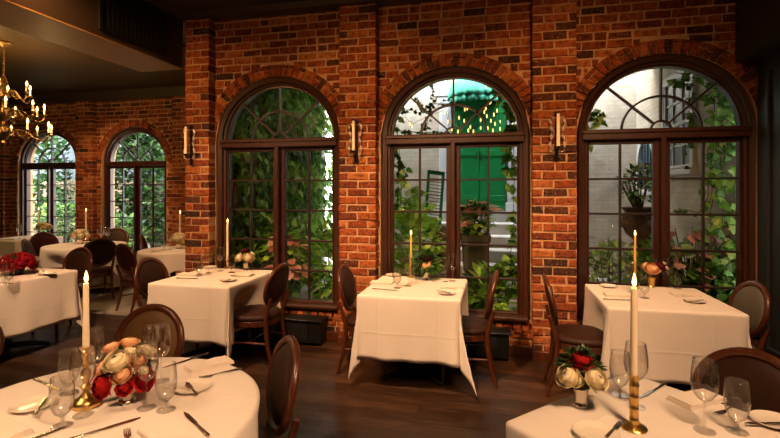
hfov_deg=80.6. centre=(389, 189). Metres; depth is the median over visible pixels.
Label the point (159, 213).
bush
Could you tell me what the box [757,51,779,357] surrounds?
wall
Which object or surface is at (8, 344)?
dining table
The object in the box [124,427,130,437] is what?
fork
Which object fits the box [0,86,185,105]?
trim
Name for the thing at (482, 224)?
potted plant
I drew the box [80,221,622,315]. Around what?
ground
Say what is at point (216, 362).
napkin
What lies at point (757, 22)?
trim
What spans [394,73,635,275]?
wall
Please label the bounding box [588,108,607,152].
vine
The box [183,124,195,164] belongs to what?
wall sconce
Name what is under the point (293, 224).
leafy bush
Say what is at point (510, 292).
leafy bush
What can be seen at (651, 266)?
flower arrangement
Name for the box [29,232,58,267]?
dining chair
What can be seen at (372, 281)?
napkin
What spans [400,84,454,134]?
vine
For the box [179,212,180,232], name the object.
candle
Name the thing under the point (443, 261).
bush
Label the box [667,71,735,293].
vine
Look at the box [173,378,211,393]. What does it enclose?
bread plate
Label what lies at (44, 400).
butter knife
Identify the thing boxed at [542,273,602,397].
dining chair
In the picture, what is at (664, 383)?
knife
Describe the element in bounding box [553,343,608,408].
flower arrangement
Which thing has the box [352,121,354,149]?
candle
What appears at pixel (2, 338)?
dining chair
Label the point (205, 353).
knife
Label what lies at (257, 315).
dining chair
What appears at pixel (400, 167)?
vine
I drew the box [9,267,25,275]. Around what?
cup
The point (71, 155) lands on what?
wall
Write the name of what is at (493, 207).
plant
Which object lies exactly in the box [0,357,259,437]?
tablecloth
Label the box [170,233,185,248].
flower arrangement
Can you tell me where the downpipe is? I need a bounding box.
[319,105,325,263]
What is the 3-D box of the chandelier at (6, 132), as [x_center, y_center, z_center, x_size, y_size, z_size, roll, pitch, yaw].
[-5.075,-1.255,6.041,1.098,1.370,1.106,0,0,13]
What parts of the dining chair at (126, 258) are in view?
leg, frame, seat, seat frame, leg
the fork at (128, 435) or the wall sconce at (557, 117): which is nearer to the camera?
the fork at (128, 435)
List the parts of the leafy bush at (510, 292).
stem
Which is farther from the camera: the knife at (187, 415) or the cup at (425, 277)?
the cup at (425, 277)
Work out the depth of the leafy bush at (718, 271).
4.66 m
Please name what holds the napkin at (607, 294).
on the tablecloth at (674, 330)
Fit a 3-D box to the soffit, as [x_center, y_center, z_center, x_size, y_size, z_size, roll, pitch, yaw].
[-3.504,-1.688,1.873,0.570,0.565,7.280,0,0,13]
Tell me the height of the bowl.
0.490 m
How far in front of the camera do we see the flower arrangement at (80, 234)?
7.15 m
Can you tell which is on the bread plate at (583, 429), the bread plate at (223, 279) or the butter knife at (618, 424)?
the butter knife at (618, 424)
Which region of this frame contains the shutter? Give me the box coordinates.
[422,170,444,245]
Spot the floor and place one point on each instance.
(410, 404)
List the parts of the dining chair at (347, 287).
leg, frame, seat frame, seat, leg, leg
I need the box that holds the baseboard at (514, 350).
[234,329,595,362]
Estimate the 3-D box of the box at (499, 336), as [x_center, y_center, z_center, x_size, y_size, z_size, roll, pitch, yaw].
[0.714,1.465,4.443,0.880,0.270,0.220,0,0,13]
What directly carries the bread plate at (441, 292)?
on the tablecloth at (416, 323)
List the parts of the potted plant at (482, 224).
stem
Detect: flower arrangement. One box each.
[0,252,37,275]
[34,222,53,232]
[70,229,89,243]
[91,337,156,403]
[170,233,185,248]
[234,248,254,269]
[410,247,439,279]
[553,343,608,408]
[639,256,668,287]
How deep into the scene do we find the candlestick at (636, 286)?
3.97 m
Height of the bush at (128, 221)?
1.192 m
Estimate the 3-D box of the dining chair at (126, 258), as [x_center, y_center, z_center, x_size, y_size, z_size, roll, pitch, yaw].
[-3.282,1.139,6.029,0.456,0.930,0.486,0,0,32]
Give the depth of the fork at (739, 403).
1.76 m
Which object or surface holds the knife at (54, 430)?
on the tablecloth at (229, 408)
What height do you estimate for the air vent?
0.450 m
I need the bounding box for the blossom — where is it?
[461,207,481,227]
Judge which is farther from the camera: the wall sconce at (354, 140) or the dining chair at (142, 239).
the dining chair at (142, 239)
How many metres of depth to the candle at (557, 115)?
4.15 m
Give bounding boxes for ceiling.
[0,0,303,95]
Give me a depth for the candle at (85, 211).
7.79 m
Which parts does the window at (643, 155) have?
sash, pane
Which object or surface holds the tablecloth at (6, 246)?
on the dining table
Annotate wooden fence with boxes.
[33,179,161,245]
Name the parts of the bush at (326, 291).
stem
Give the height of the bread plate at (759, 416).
0.016 m
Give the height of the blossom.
0.279 m
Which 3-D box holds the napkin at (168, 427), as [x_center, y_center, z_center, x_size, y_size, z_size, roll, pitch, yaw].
[-0.756,0.835,1.560,0.236,0.022,0.118,0,0,45]
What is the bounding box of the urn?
[621,206,650,285]
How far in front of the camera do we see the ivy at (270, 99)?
6.57 m
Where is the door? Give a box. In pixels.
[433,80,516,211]
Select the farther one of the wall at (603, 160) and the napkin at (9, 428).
the wall at (603, 160)
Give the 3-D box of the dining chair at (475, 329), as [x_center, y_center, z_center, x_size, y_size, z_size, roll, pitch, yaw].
[0.677,1.139,3.919,0.486,0.930,0.456,0,0,11]
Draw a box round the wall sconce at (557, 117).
[549,111,565,160]
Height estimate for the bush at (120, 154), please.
3.571 m
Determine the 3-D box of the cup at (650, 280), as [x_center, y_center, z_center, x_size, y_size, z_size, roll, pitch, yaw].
[2.279,0.804,4.017,0.075,0.085,0.075,0,0,13]
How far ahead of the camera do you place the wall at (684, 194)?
6.19 m
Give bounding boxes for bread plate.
[8,394,56,412]
[38,272,55,274]
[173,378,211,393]
[203,265,216,268]
[220,278,235,281]
[385,273,400,276]
[437,290,455,294]
[572,421,620,437]
[599,283,617,287]
[683,298,706,303]
[748,410,779,429]
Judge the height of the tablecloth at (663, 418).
0.627 m
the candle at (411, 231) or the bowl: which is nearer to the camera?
the candle at (411, 231)
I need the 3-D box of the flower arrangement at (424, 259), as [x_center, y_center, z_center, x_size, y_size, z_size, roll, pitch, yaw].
[0.334,0.693,4.335,0.302,0.309,0.280,0,0,13]
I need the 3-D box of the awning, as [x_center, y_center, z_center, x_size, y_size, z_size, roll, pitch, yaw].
[1.550,-1.912,8.527,1.001,0.578,0.498,0,0,13]
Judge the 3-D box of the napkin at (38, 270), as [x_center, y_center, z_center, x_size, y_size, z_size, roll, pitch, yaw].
[-3.685,0.836,4.723,0.205,0.019,0.102,0,0,-30]
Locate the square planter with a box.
[461,233,490,308]
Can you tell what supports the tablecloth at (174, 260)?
on the round dining table
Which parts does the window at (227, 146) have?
sash, sash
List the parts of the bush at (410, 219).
stem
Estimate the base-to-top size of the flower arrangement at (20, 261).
0.230 m
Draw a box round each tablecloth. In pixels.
[0,235,62,266]
[0,267,82,338]
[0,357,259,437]
[38,241,129,288]
[136,246,185,273]
[147,268,280,357]
[348,276,476,395]
[506,373,779,437]
[582,284,751,384]
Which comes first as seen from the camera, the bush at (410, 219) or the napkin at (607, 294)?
the napkin at (607, 294)
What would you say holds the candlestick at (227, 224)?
on the tablecloth at (205, 305)
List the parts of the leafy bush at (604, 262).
stem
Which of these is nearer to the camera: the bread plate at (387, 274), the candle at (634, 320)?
the candle at (634, 320)
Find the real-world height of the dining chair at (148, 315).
0.930 m
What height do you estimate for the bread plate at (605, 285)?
0.016 m
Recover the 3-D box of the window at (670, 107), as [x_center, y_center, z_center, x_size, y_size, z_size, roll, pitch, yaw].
[3.923,-0.905,6.306,0.120,1.410,1.230,0,0,13]
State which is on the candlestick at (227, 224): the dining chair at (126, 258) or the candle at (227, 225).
the candle at (227, 225)
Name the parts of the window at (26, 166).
sash, sash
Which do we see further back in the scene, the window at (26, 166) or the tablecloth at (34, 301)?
the window at (26, 166)
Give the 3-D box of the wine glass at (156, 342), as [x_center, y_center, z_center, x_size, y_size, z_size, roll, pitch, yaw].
[-0.946,0.722,1.787,0.087,0.251,0.087,0,0,13]
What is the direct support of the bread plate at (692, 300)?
on the tablecloth at (674, 330)
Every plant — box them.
[261,234,312,297]
[461,198,497,234]
[461,200,502,233]
[670,227,735,290]
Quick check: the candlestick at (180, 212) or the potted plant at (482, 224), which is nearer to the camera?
the potted plant at (482, 224)
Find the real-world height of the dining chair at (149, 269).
0.930 m
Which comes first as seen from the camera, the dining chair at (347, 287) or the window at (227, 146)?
the dining chair at (347, 287)
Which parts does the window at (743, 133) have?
sash, sash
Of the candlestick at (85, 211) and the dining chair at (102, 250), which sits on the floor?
the dining chair at (102, 250)
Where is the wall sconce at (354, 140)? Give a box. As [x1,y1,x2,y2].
[348,118,361,162]
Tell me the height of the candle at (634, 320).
0.370 m
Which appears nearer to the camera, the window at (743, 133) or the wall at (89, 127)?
the window at (743, 133)
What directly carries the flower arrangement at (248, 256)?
on the tablecloth at (205, 305)
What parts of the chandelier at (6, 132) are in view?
chain, stem, arm, arm, arm, arm, arm, arm, arm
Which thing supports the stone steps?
on the ground
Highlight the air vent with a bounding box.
[98,0,166,55]
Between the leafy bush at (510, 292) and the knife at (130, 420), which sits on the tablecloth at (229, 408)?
the knife at (130, 420)
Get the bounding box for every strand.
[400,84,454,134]
[670,78,713,217]
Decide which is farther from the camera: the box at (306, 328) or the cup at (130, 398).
the box at (306, 328)
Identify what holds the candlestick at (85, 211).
on the tablecloth at (53, 255)
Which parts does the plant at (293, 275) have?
stem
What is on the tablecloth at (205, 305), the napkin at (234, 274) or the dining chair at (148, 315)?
the napkin at (234, 274)
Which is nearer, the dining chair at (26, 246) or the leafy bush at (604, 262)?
the leafy bush at (604, 262)
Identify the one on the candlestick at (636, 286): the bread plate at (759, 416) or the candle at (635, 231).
the candle at (635, 231)
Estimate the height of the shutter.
1.315 m
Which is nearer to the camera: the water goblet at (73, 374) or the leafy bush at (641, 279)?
the water goblet at (73, 374)
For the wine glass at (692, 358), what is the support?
on the tablecloth at (663, 418)
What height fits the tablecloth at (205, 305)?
0.695 m
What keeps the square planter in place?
on the ground
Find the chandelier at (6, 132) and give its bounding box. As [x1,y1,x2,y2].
[0,40,54,146]
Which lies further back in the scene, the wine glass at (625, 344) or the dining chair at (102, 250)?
the dining chair at (102, 250)
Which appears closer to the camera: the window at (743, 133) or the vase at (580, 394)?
the vase at (580, 394)
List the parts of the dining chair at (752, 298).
frame, leg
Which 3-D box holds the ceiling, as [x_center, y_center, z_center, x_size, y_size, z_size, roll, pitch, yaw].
[-3.683,-2.105,3.617,13.800,0.330,10.800,0,0,13]
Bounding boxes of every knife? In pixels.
[32,426,65,437]
[33,378,61,389]
[33,396,47,414]
[69,417,140,437]
[163,353,208,367]
[184,412,209,435]
[186,382,198,395]
[604,420,622,437]
[640,382,666,397]
[744,422,779,423]
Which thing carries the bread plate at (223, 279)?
on the tablecloth at (205, 305)
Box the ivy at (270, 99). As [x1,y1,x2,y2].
[232,89,331,294]
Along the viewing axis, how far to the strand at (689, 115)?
4.72 m
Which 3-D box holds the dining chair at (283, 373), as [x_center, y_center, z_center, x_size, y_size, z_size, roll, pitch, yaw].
[-0.650,1.139,2.016,0.486,0.930,0.456,0,0,-25]
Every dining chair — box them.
[0,326,4,388]
[21,239,62,268]
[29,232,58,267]
[31,247,93,337]
[78,238,115,298]
[102,227,128,242]
[114,303,184,356]
[115,243,147,312]
[134,257,198,347]
[140,234,169,276]
[230,263,289,363]
[258,335,299,437]
[336,264,394,374]
[441,270,498,388]
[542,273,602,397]
[679,281,770,390]
[691,347,779,412]
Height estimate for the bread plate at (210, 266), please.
0.016 m
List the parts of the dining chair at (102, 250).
seat frame, frame, seat, leg, leg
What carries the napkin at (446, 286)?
on the tablecloth at (416, 323)
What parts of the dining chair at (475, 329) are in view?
leg, seat frame, seat, leg, leg, frame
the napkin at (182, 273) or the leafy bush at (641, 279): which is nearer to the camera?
the napkin at (182, 273)
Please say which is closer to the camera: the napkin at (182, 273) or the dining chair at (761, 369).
the dining chair at (761, 369)
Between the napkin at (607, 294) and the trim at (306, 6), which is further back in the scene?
the trim at (306, 6)
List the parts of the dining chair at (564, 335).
leg, frame, leg, seat frame, seat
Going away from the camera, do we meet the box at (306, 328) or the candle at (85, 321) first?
the candle at (85, 321)
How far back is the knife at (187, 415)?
1.66 m
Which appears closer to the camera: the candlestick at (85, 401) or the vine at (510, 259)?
the candlestick at (85, 401)
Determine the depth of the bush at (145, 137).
11.70 m
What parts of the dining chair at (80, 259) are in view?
leg, frame, leg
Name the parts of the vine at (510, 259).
stem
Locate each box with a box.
[246,313,328,345]
[465,326,510,360]
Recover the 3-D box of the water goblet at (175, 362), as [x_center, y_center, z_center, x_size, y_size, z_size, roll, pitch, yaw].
[-0.862,0.757,1.771,0.080,0.179,0.080,0,0,13]
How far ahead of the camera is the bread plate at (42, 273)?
4.63 m
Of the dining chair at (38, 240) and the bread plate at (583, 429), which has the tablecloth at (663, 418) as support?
the bread plate at (583, 429)
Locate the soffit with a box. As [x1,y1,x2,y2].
[0,0,182,71]
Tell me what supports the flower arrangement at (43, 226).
on the tablecloth at (6, 246)
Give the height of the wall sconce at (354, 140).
0.461 m
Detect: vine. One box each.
[394,116,412,213]
[489,90,517,281]
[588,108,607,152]
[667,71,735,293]
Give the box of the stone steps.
[425,210,516,298]
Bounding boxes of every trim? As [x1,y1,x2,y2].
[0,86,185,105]
[178,0,443,22]
[735,0,779,61]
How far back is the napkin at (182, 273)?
4.53 m
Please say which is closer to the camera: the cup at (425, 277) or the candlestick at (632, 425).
the candlestick at (632, 425)
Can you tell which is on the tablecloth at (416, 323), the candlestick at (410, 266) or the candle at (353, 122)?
the candlestick at (410, 266)
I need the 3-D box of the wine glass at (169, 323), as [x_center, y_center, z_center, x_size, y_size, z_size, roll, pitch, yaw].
[-1.016,0.722,2.040,0.087,0.251,0.087,0,0,13]
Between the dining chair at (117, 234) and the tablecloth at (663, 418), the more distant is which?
the dining chair at (117, 234)
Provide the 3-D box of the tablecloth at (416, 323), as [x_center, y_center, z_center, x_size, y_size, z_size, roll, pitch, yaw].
[0.263,1.196,4.018,1.034,0.695,1.027,0,0,13]
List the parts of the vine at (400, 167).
stem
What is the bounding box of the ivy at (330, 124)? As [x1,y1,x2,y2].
[325,116,333,231]
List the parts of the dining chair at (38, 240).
frame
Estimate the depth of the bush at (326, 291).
5.97 m
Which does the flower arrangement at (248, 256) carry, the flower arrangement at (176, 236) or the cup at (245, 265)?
the cup at (245, 265)
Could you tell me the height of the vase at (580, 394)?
0.072 m
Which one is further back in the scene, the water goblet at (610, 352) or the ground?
the ground
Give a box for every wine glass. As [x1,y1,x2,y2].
[69,346,96,414]
[134,342,158,405]
[150,323,171,379]
[624,344,648,410]
[690,358,719,430]
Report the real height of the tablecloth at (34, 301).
0.695 m
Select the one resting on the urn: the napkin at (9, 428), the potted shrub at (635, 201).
the potted shrub at (635, 201)
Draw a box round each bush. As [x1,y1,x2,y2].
[33,136,74,233]
[33,201,74,242]
[115,133,157,241]
[115,211,151,249]
[121,133,163,247]
[127,137,164,246]
[246,211,307,298]
[296,219,331,299]
[394,185,445,277]
[461,260,516,310]
[589,236,646,285]
[622,233,688,284]
[679,255,735,304]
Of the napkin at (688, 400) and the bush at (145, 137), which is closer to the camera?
the napkin at (688, 400)
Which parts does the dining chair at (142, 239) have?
frame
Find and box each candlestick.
[69,271,100,411]
[84,211,88,239]
[179,212,182,245]
[224,218,230,268]
[407,231,414,277]
[621,274,647,433]
[630,231,638,288]
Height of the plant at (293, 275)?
1.003 m
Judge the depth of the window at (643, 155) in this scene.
7.69 m
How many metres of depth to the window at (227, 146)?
5.07 m
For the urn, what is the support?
on the ground
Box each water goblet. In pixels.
[48,374,74,424]
[57,348,80,391]
[154,362,176,413]
[609,352,629,393]
[723,377,750,434]
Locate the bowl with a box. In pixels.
[621,206,650,247]
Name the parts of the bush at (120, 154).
stem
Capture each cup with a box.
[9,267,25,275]
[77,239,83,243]
[118,386,135,403]
[243,262,248,269]
[423,272,428,279]
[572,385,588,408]
[646,277,655,287]
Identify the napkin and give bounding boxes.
[0,415,33,437]
[24,269,43,273]
[137,416,194,437]
[177,272,201,275]
[183,355,233,374]
[230,273,254,276]
[370,280,393,284]
[440,284,463,288]
[602,292,630,297]
[667,388,726,409]
[669,292,701,296]
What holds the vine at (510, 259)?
on the leafy bush at (510, 292)
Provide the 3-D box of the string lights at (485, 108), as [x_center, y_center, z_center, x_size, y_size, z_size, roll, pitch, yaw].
[1.014,-1.244,5.302,3.404,1.116,0.852,0,0,13]
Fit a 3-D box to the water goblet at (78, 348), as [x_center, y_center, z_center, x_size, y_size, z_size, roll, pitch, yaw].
[-1.339,0.757,1.919,0.080,0.179,0.080,0,0,13]
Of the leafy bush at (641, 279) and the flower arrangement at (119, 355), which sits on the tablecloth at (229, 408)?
the flower arrangement at (119, 355)
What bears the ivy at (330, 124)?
attached to the wall
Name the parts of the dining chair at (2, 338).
frame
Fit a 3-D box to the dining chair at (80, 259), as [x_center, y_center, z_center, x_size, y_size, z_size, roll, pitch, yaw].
[-3.718,1.139,5.237,0.456,0.930,0.486,0,0,18]
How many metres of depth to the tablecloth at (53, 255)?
6.78 m
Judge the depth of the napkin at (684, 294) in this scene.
3.66 m
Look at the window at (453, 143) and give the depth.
4.64 m
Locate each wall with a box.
[0,96,185,272]
[33,135,163,237]
[185,0,758,351]
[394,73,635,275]
[636,69,735,297]
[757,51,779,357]
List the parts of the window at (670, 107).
sash, pane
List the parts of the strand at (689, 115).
stem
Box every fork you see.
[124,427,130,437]
[198,367,242,377]
[714,402,743,413]
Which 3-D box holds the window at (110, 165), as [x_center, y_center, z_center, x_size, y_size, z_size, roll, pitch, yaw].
[-5.012,0.025,9.084,1.470,2.530,0.220,0,0,13]
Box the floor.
[0,313,690,437]
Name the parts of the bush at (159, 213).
stem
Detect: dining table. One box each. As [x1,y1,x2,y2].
[0,338,49,359]
[381,362,442,385]
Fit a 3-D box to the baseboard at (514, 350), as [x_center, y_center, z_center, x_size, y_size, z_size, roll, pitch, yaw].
[0.411,1.550,4.577,5.650,0.100,0.175,0,0,13]
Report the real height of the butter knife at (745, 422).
0.006 m
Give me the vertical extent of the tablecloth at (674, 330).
0.696 m
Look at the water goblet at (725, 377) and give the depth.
1.62 m
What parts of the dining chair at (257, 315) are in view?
leg, seat, seat frame, leg, frame, leg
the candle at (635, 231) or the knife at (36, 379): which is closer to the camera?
the knife at (36, 379)
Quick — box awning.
[447,80,497,101]
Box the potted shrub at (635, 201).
[615,163,650,207]
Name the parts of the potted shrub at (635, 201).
stem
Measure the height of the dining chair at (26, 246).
0.930 m
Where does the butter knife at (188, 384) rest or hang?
on the bread plate at (199, 384)
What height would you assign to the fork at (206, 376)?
0.009 m
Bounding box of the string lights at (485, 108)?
[400,86,512,132]
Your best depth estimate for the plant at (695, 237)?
4.86 m
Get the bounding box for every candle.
[82,271,89,347]
[85,211,86,229]
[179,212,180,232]
[184,127,186,153]
[226,218,228,259]
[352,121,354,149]
[410,231,411,266]
[556,113,559,145]
[630,274,637,375]
[634,231,635,275]
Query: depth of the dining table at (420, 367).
3.94 m
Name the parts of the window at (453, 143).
sash, sash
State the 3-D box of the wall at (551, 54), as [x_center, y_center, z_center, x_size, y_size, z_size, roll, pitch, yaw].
[0.576,-0.333,4.713,5.799,3.874,0.456,0,0,13]
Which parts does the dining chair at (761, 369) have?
frame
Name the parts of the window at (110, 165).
sash, sash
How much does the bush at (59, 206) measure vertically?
1.321 m
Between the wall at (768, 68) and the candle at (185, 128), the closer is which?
the wall at (768, 68)
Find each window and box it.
[20,131,75,242]
[104,127,165,254]
[218,78,339,311]
[383,67,528,323]
[577,55,759,336]
[632,144,650,194]
[661,70,698,175]
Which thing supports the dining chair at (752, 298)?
on the floor
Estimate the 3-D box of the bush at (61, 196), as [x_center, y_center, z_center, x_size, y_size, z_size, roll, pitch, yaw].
[-9.544,-0.328,12.874,1.409,3.780,1.240,0,0,22]
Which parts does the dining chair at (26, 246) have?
frame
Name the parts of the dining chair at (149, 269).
leg, frame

